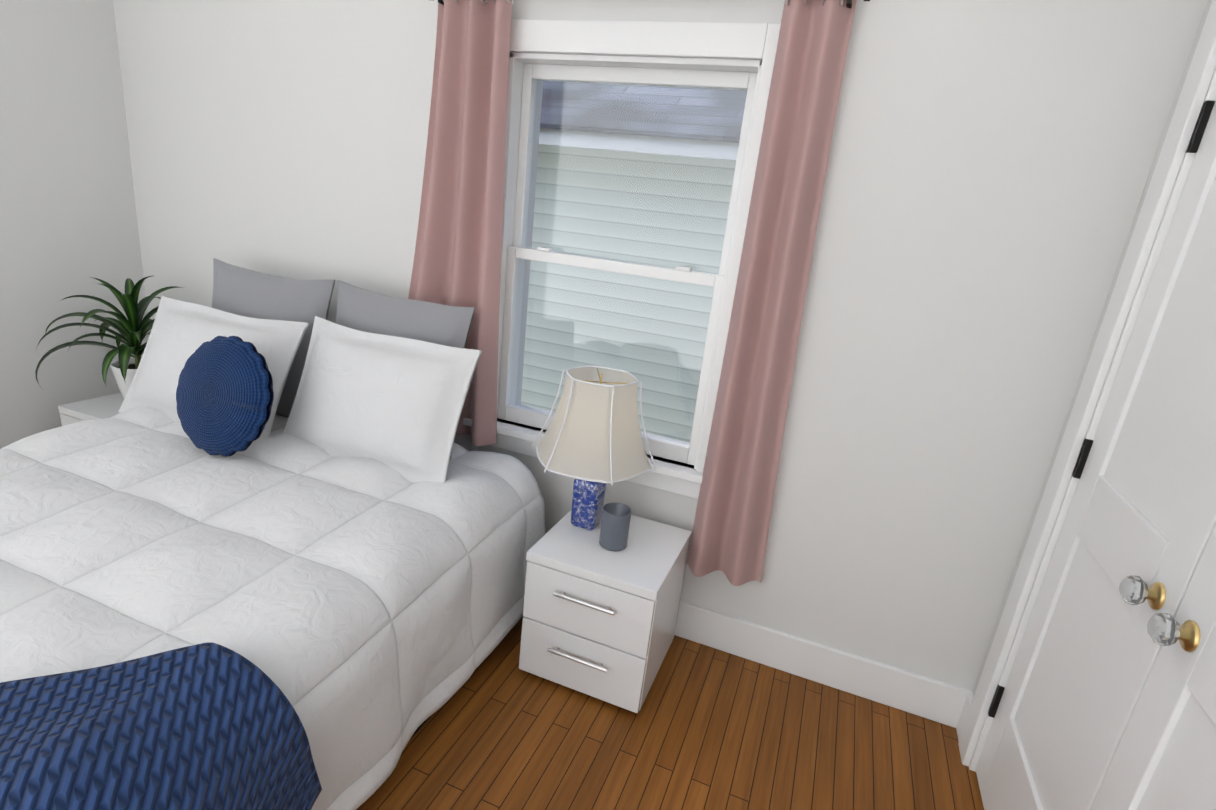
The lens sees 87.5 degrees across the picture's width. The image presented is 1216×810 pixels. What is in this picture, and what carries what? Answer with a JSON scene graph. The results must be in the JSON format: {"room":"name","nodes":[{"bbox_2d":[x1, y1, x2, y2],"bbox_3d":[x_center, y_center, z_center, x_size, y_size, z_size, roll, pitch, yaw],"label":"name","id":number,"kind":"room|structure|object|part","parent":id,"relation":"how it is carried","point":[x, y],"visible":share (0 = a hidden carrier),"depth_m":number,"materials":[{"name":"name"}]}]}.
{"room":"bedroom","nodes":[
{"label":"bedroom","id":0,"kind":"room"},
{"bbox_2d":[0,0,149,448],"bbox_3d":[-2.946,-0.528,1.157,0.250,2.685,3.866,12,18,18],"label":"wall","id":1,"kind":"structure","parent":0,"point":[68,222],"depth_m":2.61,"materials":[{"name":"white paint"}]},
{"bbox_2d":[113,0,1207,690],"bbox_3d":[0.807,-0.365,1.985,6.750,2.685,0.250,12,18,18],"label":"wall","id":2,"kind":"structure","parent":0,"point":[989,164],"depth_m":1.94,"materials":[{"name":"white paint"}]},
{"bbox_2d":[463,20,780,498],"bbox_3d":[0.007,-0.478,2.202,1.035,1.470,0.220,12,18,18],"label":"window","id":3,"kind":"structure","parent":2,"relation":"in","point":[623,243],"depth_m":2.09,"materials":[{"name":"clear glass"}]},
{"bbox_3d":[0.017,-0.473,2.202,0.800,1.262,0.076,12,18,18],"label":"window sash","id":4,"kind":"part","parent":3,"relation":"part of","materials":[{"name":"white wood"}]},
{"bbox_2d":[408,0,869,585],"bbox_3d":[-0.103,-0.392,2.131,1.540,1.795,0.128,12,18,18],"label":"curtains","id":5,"kind":"object","parent":2,"relation":"hanging from","point":[458,252],"visible":0.81,"depth_m":2.04,"materials":[{"name":"pink fabric"}]},
{"bbox_3d":[0.057,-1.183,1.878,1.355,0.060,0.088,12,18,18],"label":"rod","id":6,"kind":"part","parent":5,"relation":"part of","materials":[{"name":"black metal"}]},
{"bbox_2d":[675,600,973,740],"bbox_3d":[-0.543,0.620,2.630,3.679,0.145,0.036,12,18,18],"label":"baseboard","id":7,"kind":"structure","parent":2,"relation":"attached to","point":[912,693],"depth_m":2.15,"materials":[{"name":"white paint"}]},
{"bbox_2d":[356,616,983,809],"bbox_3d":[-0.037,1.414,0.654,6.750,0.080,4.116,12,18,18],"label":"floor","id":8,"kind":"structure","parent":0,"point":[705,727],"depth_m":1.88,"materials":[{"name":"brown wood"}]},
{"bbox_2d":[58,393,123,425],"bbox_3d":[-2.062,0.217,2.838,0.424,0.460,0.448,12,18,18],"label":"nightstand","id":9,"kind":"object","parent":8,"relation":"on","point":[107,406],"visible":0.02,"depth_m":2.67,"materials":[{"name":"white wood"}]},
{"bbox_2d":[35,275,182,398],"bbox_3d":[-2.033,-0.265,2.642,0.512,0.576,0.547,12,18,18],"label":"plant","id":10,"kind":"object","parent":9,"relation":"on","point":[134,329],"visible":0.67,"depth_m":2.62,"materials":[{"name":"green plant"}]},
{"bbox_2d":[0,258,544,809],"bbox_3d":[-1.332,0.334,1.593,1.783,1.135,2.083,12,18,18],"label":"bed","id":11,"kind":"object","parent":8,"relation":"on","point":[266,540],"visible":0.98,"depth_m":1.66,"materials":[{"name":"white fabric"}]},
{"bbox_2d":[0,642,322,809],"bbox_3d":[-1.172,0.798,1.037,0.921,0.603,0.937,12,18,18],"label":"throw","id":12,"kind":"object","parent":11,"relation":"on","point":[84,725],"depth_m":1.12,"materials":[{"name":"blue fabric"}]},
{"bbox_2d":[118,295,308,451],"bbox_3d":[-1.457,-0.133,2.330,0.707,0.426,0.248,12,18,18],"label":"pillow","id":13,"kind":"object","parent":11,"relation":"on","point":[179,328],"depth_m":2.30,"materials":[{"name":"white fabric"}]},
{"bbox_2d":[175,335,273,456],"bbox_3d":[-1.233,-0.030,2.040,0.386,0.379,0.162,12,18,18],"label":"pillow","id":14,"kind":"object","parent":11,"relation":"on","point":[225,394],"depth_m":1.99,"materials":[{"name":"blue fabric"}]},
{"bbox_2d":[199,258,335,431],"bbox_3d":[-1.344,-0.240,2.482,0.602,0.577,0.181,12,18,18],"label":"pillow","id":15,"kind":"object","parent":11,"relation":"on","point":[288,304],"depth_m":2.39,"materials":[{"name":"fabric"}]},
{"bbox_2d":[279,315,482,495],"bbox_3d":[-0.782,-0.019,2.136,0.706,0.442,0.231,12,18,18],"label":"pillow","id":16,"kind":"object","parent":11,"relation":"on","point":[391,407],"depth_m":2.05,"materials":[{"name":"white fabric"}]},
{"bbox_2d":[519,510,691,712],"bbox_3d":[-0.009,0.667,2.139,0.424,0.460,0.448,12,18,18],"label":"nightstand","id":17,"kind":"object","parent":8,"relation":"on","point":[599,621],"visible":1,"depth_m":1.97,"materials":[{"name":"white painted wood"},{"name":"brushed steel"}]},
{"bbox_2d":[531,365,656,530],"bbox_3d":[-0.047,0.152,2.092,0.428,0.535,0.401,12,18,18],"label":"lamp","id":18,"kind":"object","parent":17,"relation":"on","point":[591,442],"visible":1,"depth_m":1.96,"materials":[{"name":"beige fabric"}]},
{"bbox_2d":[599,503,631,550],"bbox_3d":[0.023,0.391,2.040,0.092,0.128,0.092,12,18,18],"label":"cup","id":19,"kind":"object","parent":17,"relation":"on","point":[615,525],"visible":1,"depth_m":2.01,"materials":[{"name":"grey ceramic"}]},
{"bbox_2d":[973,0,1211,750],"bbox_3d":[0.658,0.262,-0.071,0.110,2.685,3.866,12,18,18],"label":"wall","id":20,"kind":"structure","parent":0,"point":[1199,32],"depth_m":1.67,"materials":[{"name":"white paint"}]},
{"bbox_2d":[958,0,1215,771],"bbox_3d":[1.037,0.250,1.064,0.130,2.115,1.370,12,18,18],"label":"trim","id":21,"kind":"structure","parent":20,"relation":"attached to","point":[1158,208],"depth_m":1.58,"materials":[{"name":"white paint"}]},
{"bbox_2d":[976,99,1215,809],"bbox_3d":[1.123,0.220,1.346,0.035,1.998,0.578,12,18,18],"label":"closet door","id":22,"kind":"structure","parent":20,"relation":"in","point":[1143,504],"depth_m":1.37,"materials":[{"name":"white paint"}]},
{"bbox_2d":[988,100,1214,717],"bbox_3d":[0.999,0.268,1.084,0.018,1.644,1.186,12,18,18],"label":"closet door hinges","id":23,"kind":"object","parent":20,"relation":"attached to","point":[1202,122],"visible":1,"depth_m":1.59,"materials":[{"name":"black metal"}]},
{"bbox_2d":[1090,524,1215,809],"bbox_3d":[0.912,0.361,0.820,0.035,1.998,0.578,12,18,18],"label":"closet door","id":24,"kind":"structure","parent":20,"relation":"in","point":[1164,757],"depth_m":1.06,"materials":[{"name":"white paint"}]},
{"label":"outside","id":25,"kind":"structure","parent":0,"visible":0},
{"bbox_3d":[2.284,1.061,6.685,18.000,0.100,8.594,12,18,18],"label":"ground","id":26,"kind":"structure","parent":25,"visible":0},
{"bbox_2d":[521,128,738,442],"bbox_3d":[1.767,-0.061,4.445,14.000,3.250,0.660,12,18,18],"label":"house","id":27,"kind":"structure","parent":26,"relation":"on","point":[662,242],"depth_m":4.97,"materials":[{"name":"white"}]},
{"bbox_2d":[540,81,746,142],"bbox_3d":[2.759,-3.314,5.263,14.000,2.820,4.500,12,18,18],"label":"roof","id":28,"kind":"structure","parent":27,"relation":"on","point":[617,89],"depth_m":4.40,"materials":[{"name":"grey"}]}
]}

